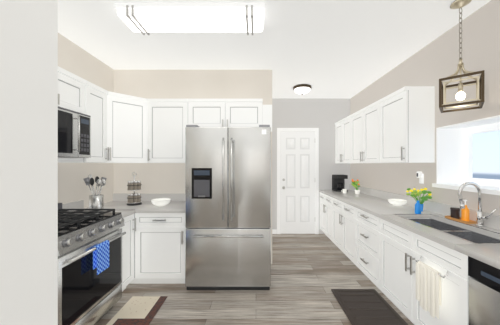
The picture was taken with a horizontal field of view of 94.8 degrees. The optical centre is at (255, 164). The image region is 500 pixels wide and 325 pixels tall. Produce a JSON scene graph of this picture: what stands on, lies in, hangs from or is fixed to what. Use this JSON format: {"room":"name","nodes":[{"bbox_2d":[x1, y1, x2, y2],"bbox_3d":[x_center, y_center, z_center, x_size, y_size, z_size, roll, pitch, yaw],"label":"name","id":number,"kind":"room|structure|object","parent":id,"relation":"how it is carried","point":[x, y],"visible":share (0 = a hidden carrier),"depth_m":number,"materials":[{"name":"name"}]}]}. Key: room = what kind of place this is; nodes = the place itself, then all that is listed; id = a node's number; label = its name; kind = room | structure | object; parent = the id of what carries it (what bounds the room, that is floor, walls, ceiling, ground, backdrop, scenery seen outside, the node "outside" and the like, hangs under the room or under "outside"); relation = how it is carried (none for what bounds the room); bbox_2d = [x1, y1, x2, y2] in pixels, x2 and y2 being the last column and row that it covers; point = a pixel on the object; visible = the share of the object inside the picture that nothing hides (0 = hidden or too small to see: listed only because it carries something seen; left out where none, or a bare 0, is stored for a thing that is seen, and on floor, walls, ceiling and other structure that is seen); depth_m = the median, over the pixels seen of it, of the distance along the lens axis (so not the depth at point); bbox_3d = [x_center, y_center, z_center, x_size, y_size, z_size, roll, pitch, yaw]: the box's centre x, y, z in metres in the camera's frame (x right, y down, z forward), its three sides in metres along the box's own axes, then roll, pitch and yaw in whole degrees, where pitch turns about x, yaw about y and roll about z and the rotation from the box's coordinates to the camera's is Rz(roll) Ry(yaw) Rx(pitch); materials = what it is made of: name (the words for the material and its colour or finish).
{"room":"kitchen","nodes":[
{"label":"kitchen","id":0,"kind":"room"},
{"bbox_2d":[0,0,499,324],"bbox_3d":[-0.045,0.035,1.140,4.650,2.750,7.800,0,0,0],"label":"wall","id":1,"kind":"structure","parent":0,"point":[38,182],"depth_m":2.03,"materials":[{"name":"paint"}]},
{"bbox_2d":[58,66,85,113],"bbox_3d":[-1.855,-0.667,1.917,0.305,0.346,0.762,0,0,0],"label":"upper cabinet","id":2,"kind":"object","parent":1,"relation":"attached to","point":[71,87],"depth_m":2.13,"materials":[{"name":"white wood"}]},
{"bbox_2d":[58,106,90,157],"bbox_3d":[-1.808,-0.278,1.919,0.399,0.425,0.762,0,0,0],"label":"microwave","id":3,"kind":"object","parent":2,"relation":"attached to","point":[74,134],"visible":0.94,"depth_m":2.08,"materials":[{"name":"silver metal"}]},
{"bbox_2d":[62,200,85,208],"bbox_3d":[-1.996,0.460,1.794,0.020,0.100,1.717,0,0,0],"label":"backsplash","id":4,"kind":"structure","parent":1,"relation":"attached to","point":[72,205],"depth_m":2.52,"materials":[{"name":"grey stone"}]},
{"bbox_2d":[58,80,105,162],"bbox_3d":[-1.836,-0.430,2.492,0.343,0.820,0.378,0,0,0],"label":"upper cabinet","id":5,"kind":"object","parent":1,"relation":"attached to","point":[95,95],"depth_m":2.46,"materials":[{"name":"white wood"}]},
{"bbox_2d":[106,90,149,162],"bbox_3d":[-1.671,-0.430,2.910,0.673,0.820,0.672,0,0,0],"label":"upper cabinet","id":6,"kind":"object","parent":1,"relation":"attached to","point":[128,129],"depth_m":2.79,"materials":[{"name":"white wood"}]},
{"bbox_2d":[114,194,184,201],"bbox_3d":[-1.403,0.460,3.237,1.207,0.100,0.020,0,0,0],"label":"backsplash","id":7,"kind":"structure","parent":1,"relation":"attached to","point":[117,197],"depth_m":3.23,"materials":[{"name":"grey stone"}]},
{"bbox_2d":[150,99,189,162],"bbox_3d":[-1.158,-0.430,3.075,0.566,0.820,0.343,0,0,0],"label":"upper cabinet","id":8,"kind":"object","parent":1,"relation":"attached to","point":[169,118],"depth_m":2.95,"materials":[{"name":"white wood"}]},
{"bbox_2d":[190,99,261,126],"bbox_3d":[-0.393,-0.652,3.095,0.956,0.375,0.304,0,0,0],"label":"upper cabinet","id":9,"kind":"object","parent":1,"relation":"attached to","point":[203,112],"depth_m":2.94,"materials":[{"name":"white wood"}]},
{"bbox_2d":[277,128,318,233],"bbox_3d":[0.849,0.334,4.633,0.843,2.152,0.088,0,0,0],"label":"door","id":10,"kind":"structure","parent":1,"relation":"in","point":[297,182],"depth_m":4.67,"materials":[{"name":"white wood"}]},
{"bbox_2d":[335,118,346,163],"bbox_3d":[1.764,-0.430,4.263,0.305,0.820,0.828,0,0,0],"label":"upper cabinet","id":11,"kind":"object","parent":1,"relation":"attached to","point":[341,126],"depth_m":4.34,"materials":[{"name":"white wood"}]},
{"bbox_2d":[347,102,374,163],"bbox_3d":[1.764,-0.430,3.458,0.305,0.820,1.029,0,0,0],"label":"upper cabinet","id":12,"kind":"object","parent":1,"relation":"attached to","point":[361,124],"depth_m":3.48,"materials":[{"name":"white wood"}]},
{"bbox_2d":[375,86,434,162],"bbox_3d":[1.764,-0.430,2.767,0.305,0.820,0.600,0,0,0],"label":"upper cabinet","id":13,"kind":"object","parent":1,"relation":"attached to","point":[397,126],"depth_m":2.47,"materials":[{"name":"white wood"}]},
{"bbox_2d":[417,171,423,183],"bbox_3d":[1.891,0.150,2.660,0.052,0.140,0.070,0,0,0],"label":"electrical outlet plate","id":14,"kind":"object","parent":1,"relation":"attached to","point":[420,175],"visible":1,"depth_m":2.64,"materials":[{"name":"white plastic"}]},
{"bbox_2d":[351,185,499,231],"bbox_3d":[1.907,0.455,1.727,0.020,0.110,5.900,0,0,0],"label":"backsplash","id":15,"kind":"structure","parent":1,"relation":"attached to","point":[493,221],"depth_m":2.47,"materials":[{"name":"grey stone"}]},
{"bbox_2d":[432,115,499,194],"bbox_3d":[2.062,-0.075,1.825,0.345,0.630,1.290,0,0,0],"label":"window","id":16,"kind":"structure","parent":1,"relation":"in","point":[449,156],"depth_m":2.42,"materials":[{"name":"white"}]},
{"bbox_2d":[95,234,413,324],"bbox_3d":[-0.045,1.460,1.140,4.650,0.100,7.800,0,0,0],"label":"floor","id":17,"kind":"structure","parent":0,"point":[309,272],"depth_m":2.48,"materials":[{"name":"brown wood"}]},
{"bbox_2d":[58,203,125,324],"bbox_3d":[-1.638,0.896,1.919,0.738,1.027,0.762,0,0,0],"label":"gas range","id":18,"kind":"object","parent":17,"relation":"on","point":[87,295],"visible":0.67,"depth_m":1.84,"materials":[{"name":"silver metal"}]},
{"bbox_2d":[93,240,108,274],"bbox_3d":[-1.282,0.765,1.905,0.040,0.230,0.150,0,0,0],"label":"dish towel","id":19,"kind":"object","parent":18,"relation":"hanging from","point":[101,258],"visible":0.92,"depth_m":1.88,"materials":[{"name":"blue fabric"}]},
{"bbox_2d":[120,214,137,291],"bbox_3d":[-1.665,0.982,2.475,0.682,0.857,0.344,0,0,0],"label":"base cabinet","id":20,"kind":"object","parent":17,"relation":"on","point":[129,240],"depth_m":2.56,"materials":[{"name":"white wood"}]},
{"bbox_2d":[111,210,133,217],"bbox_3d":[-1.684,0.530,2.478,0.645,0.040,0.349,0,0,0],"label":"countertop","id":21,"kind":"structure","parent":20,"relation":"on","point":[123,212],"depth_m":2.50,"materials":[{"name":"grey stone"}]},
{"bbox_2d":[106,296,167,324],"bbox_3d":[-1.127,1.405,2.070,0.375,0.007,0.760,0,0,0],"label":"kitchen rug","id":22,"kind":"object","parent":17,"relation":"on","point":[138,310],"visible":1,"depth_m":2.19,"materials":[{"name":"beige fabric"}]},
{"bbox_2d":[138,214,185,283],"bbox_3d":[-1.103,0.982,2.905,0.607,0.857,0.683,0,0,0],"label":"base cabinet","id":23,"kind":"object","parent":17,"relation":"on","point":[153,244],"depth_m":2.64,"materials":[{"name":"white wood"}]},
{"bbox_2d":[86,202,184,213],"bbox_3d":[-1.403,0.530,2.925,1.207,0.040,0.645,0,0,0],"label":"countertop","id":24,"kind":"structure","parent":23,"relation":"on","point":[146,207],"depth_m":2.73,"materials":[{"name":"grey stone"}]},
{"bbox_2d":[83,175,106,208],"bbox_3d":[-1.798,0.311,2.588,0.200,0.397,0.196,0,0,0],"label":"utensil crock","id":25,"kind":"object","parent":24,"relation":"on","point":[96,200],"visible":0.88,"depth_m":2.54,"materials":[{"name":"silver metal"}]},
{"bbox_2d":[127,172,141,205],"bbox_3d":[-1.550,0.302,2.930,0.176,0.414,0.176,0,0,0],"label":"spice rack","id":26,"kind":"object","parent":24,"relation":"on","point":[134,198],"visible":1,"depth_m":2.87,"materials":[{"name":"silver"}]},
{"bbox_2d":[151,198,170,205],"bbox_3d":[-1.180,0.470,2.860,0.230,0.077,0.230,0,0,0],"label":"bowl","id":27,"kind":"object","parent":24,"relation":"on","point":[161,201],"visible":1,"depth_m":2.79,"materials":[{"name":"white ceramic"}]},
{"bbox_2d":[185,125,270,289],"bbox_3d":[-0.312,0.483,2.868,0.955,1.853,0.739,0,0,0],"label":"refrigerator","id":28,"kind":"object","parent":17,"relation":"on","point":[228,208],"visible":1,"depth_m":2.56,"materials":[{"name":"grey metal"}]},
{"bbox_2d":[320,192,330,239],"bbox_3d":[1.607,0.982,4.264,0.620,0.857,0.825,0,0,0],"label":"base cabinet","id":29,"kind":"object","parent":17,"relation":"on","point":[325,201],"depth_m":4.30,"materials":[{"name":"white wood"}]},
{"bbox_2d":[331,200,350,259],"bbox_3d":[1.607,0.982,3.490,0.620,0.857,0.966,0,0,0],"label":"base cabinet","id":30,"kind":"object","parent":17,"relation":"on","point":[340,212],"depth_m":3.49,"materials":[{"name":"white wood"}]},
{"bbox_2d":[331,289,407,324],"bbox_3d":[1.085,1.400,1.840,0.490,0.018,1.480,0,0,0],"label":"anti-fatigue mat","id":31,"kind":"object","parent":17,"relation":"on","point":[366,306],"visible":0.98,"depth_m":2.23,"materials":[{"name":"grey rubber"}]},
{"bbox_2d":[351,208,446,303],"bbox_3d":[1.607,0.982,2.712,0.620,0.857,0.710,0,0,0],"label":"base cabinet","id":32,"kind":"object","parent":17,"relation":"on","point":[374,240],"depth_m":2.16,"materials":[{"name":"white wood"}]},
{"bbox_2d":[319,188,499,268],"bbox_3d":[1.595,0.530,1.727,0.644,0.040,5.900,0,0,0],"label":"countertop","id":33,"kind":"structure","parent":32,"relation":"on","point":[485,253],"depth_m":2.36,"materials":[{"name":"grey stone"}]},
{"bbox_2d":[332,175,347,191],"bbox_3d":[1.610,0.354,4.425,0.220,0.310,0.250,0,0,0],"label":"coffee maker","id":34,"kind":"object","parent":33,"relation":"on","point":[338,183],"visible":0.9,"depth_m":4.37,"materials":[{"name":"black plastic"}]},
{"bbox_2d":[351,179,359,193],"bbox_3d":[1.737,0.383,4.005,0.142,0.253,0.188,0,0,0],"label":"flowerpot","id":35,"kind":"object","parent":33,"relation":"on","point":[354,184],"visible":1,"depth_m":3.97,"materials":[{"name":"white ceramic"}]},
{"bbox_2d":[388,199,406,205],"bbox_3d":[1.770,0.475,2.880,0.210,0.067,0.210,0,0,0],"label":"bowl","id":36,"kind":"object","parent":33,"relation":"on","point":[398,202],"visible":1,"depth_m":2.83,"materials":[{"name":"white ceramic"}]},
{"bbox_2d":[415,200,420,213],"bbox_3d":[1.680,0.442,2.385,0.056,0.135,0.056,0,0,0],"label":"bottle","id":37,"kind":"object","parent":33,"relation":"on","point":[417,207],"visible":1,"depth_m":2.37,"materials":[{"name":"blue"}]},
{"bbox_2d":[406,188,431,210],"bbox_3d":[1.795,0.379,2.525,0.223,0.259,0.265,0,0,0],"label":"plant","id":38,"kind":"object","parent":37,"relation":"in","point":[418,193],"visible":0.85,"depth_m":2.50,"materials":[{"name":"green plant"}]},
{"bbox_2d":[393,214,499,243],"bbox_3d":[1.599,0.628,1.912,0.415,0.244,0.910,0,0,0],"label":"double-bowl sink","id":39,"kind":"object","parent":33,"relation":"in","point":[473,237],"visible":0.25,"depth_m":1.90,"materials":[{"name":"silver metal"}]},
{"bbox_2d":[445,216,475,223],"bbox_3d":[1.849,0.499,2.085,0.087,0.020,0.230,0,0,0],"label":"wood tray","id":40,"kind":"object","parent":33,"relation":"on","point":[466,222],"visible":0.75,"depth_m":2.02,"materials":[{"name":"brown wood"}]},
{"bbox_2d":[450,207,459,218],"bbox_3d":[1.848,0.451,2.135,0.070,0.095,0.069,0,0,0],"label":"candle jar","id":41,"kind":"object","parent":40,"relation":"on","point":[454,212],"visible":0.88,"depth_m":2.11,"materials":[{"name":"grey"}]},
{"bbox_2d":[461,200,469,220],"bbox_3d":[1.842,0.405,2.030,0.057,0.187,0.064,0,0,0],"label":"soap bottle","id":42,"kind":"object","parent":40,"relation":"on","point":[465,214],"visible":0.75,"depth_m":2.02,"materials":[{"name":"orange plastic"}]},
{"bbox_2d":[458,182,496,226],"bbox_3d":[1.787,0.326,1.862,0.212,0.367,0.160,0,0,0],"label":"gooseneck faucet","id":43,"kind":"object","parent":33,"relation":"on","point":[480,217],"visible":1,"depth_m":1.90,"materials":[{"name":"silver metal"}]},
{"bbox_2d":[415,256,448,318],"bbox_3d":[1.266,0.891,1.672,0.062,0.358,0.270,0,0,0],"label":"towel","id":44,"kind":"object","parent":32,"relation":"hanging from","point":[429,288],"visible":1,"depth_m":1.64,"materials":[{"name":"white fabric"}]},
{"bbox_2d":[468,256,499,324],"bbox_3d":[1.595,0.984,1.102,0.603,0.852,0.604,0,0,0],"label":"dishwasher","id":45,"kind":"object","parent":17,"relation":"on","point":[484,293],"visible":0.85,"depth_m":1.31,"materials":[{"name":"grey metal"}]},
{"bbox_2d":[58,0,490,98],"bbox_3d":[-0.045,-1.390,1.140,4.650,0.100,7.800,0,0,0],"label":"ceiling","id":46,"kind":"structure","parent":0,"point":[337,49],"depth_m":2.48,"materials":[{"name":"white paint"}]},
{"bbox_2d":[115,3,264,34],"bbox_3d":[-0.550,-1.286,2.050,1.250,0.105,0.292,0,0,0],"label":"fluorescent ceiling light","id":47,"kind":"object","parent":46,"relation":"attached to","point":[149,18],"visible":1,"depth_m":1.94,"materials":[{"name":"white plastic"}]},
{"bbox_2d":[293,84,311,94],"bbox_3d":[0.800,-1.272,3.980,0.320,0.134,0.320,0,0,0],"label":"dome ceiling light","id":48,"kind":"object","parent":46,"relation":"attached to","point":[302,89],"visible":1,"depth_m":3.88,"materials":[{"name":"white glass"}]},
{"bbox_2d":[439,0,483,112],"bbox_3d":[1.690,-0.903,1.900,0.266,0.872,0.266,0,0,42],"label":"pendant lantern","id":49,"kind":"object","parent":46,"relation":"hanging from","point":[478,82],"visible":1,"depth_m":1.89,"materials":[{"name":"beige metal"}]},
{"label":"outside","id":50,"kind":"structure","parent":0,"visible":0},
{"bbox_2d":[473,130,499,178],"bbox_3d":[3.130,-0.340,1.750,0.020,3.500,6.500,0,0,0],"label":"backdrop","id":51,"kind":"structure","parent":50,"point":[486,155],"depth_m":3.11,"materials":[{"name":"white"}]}
]}

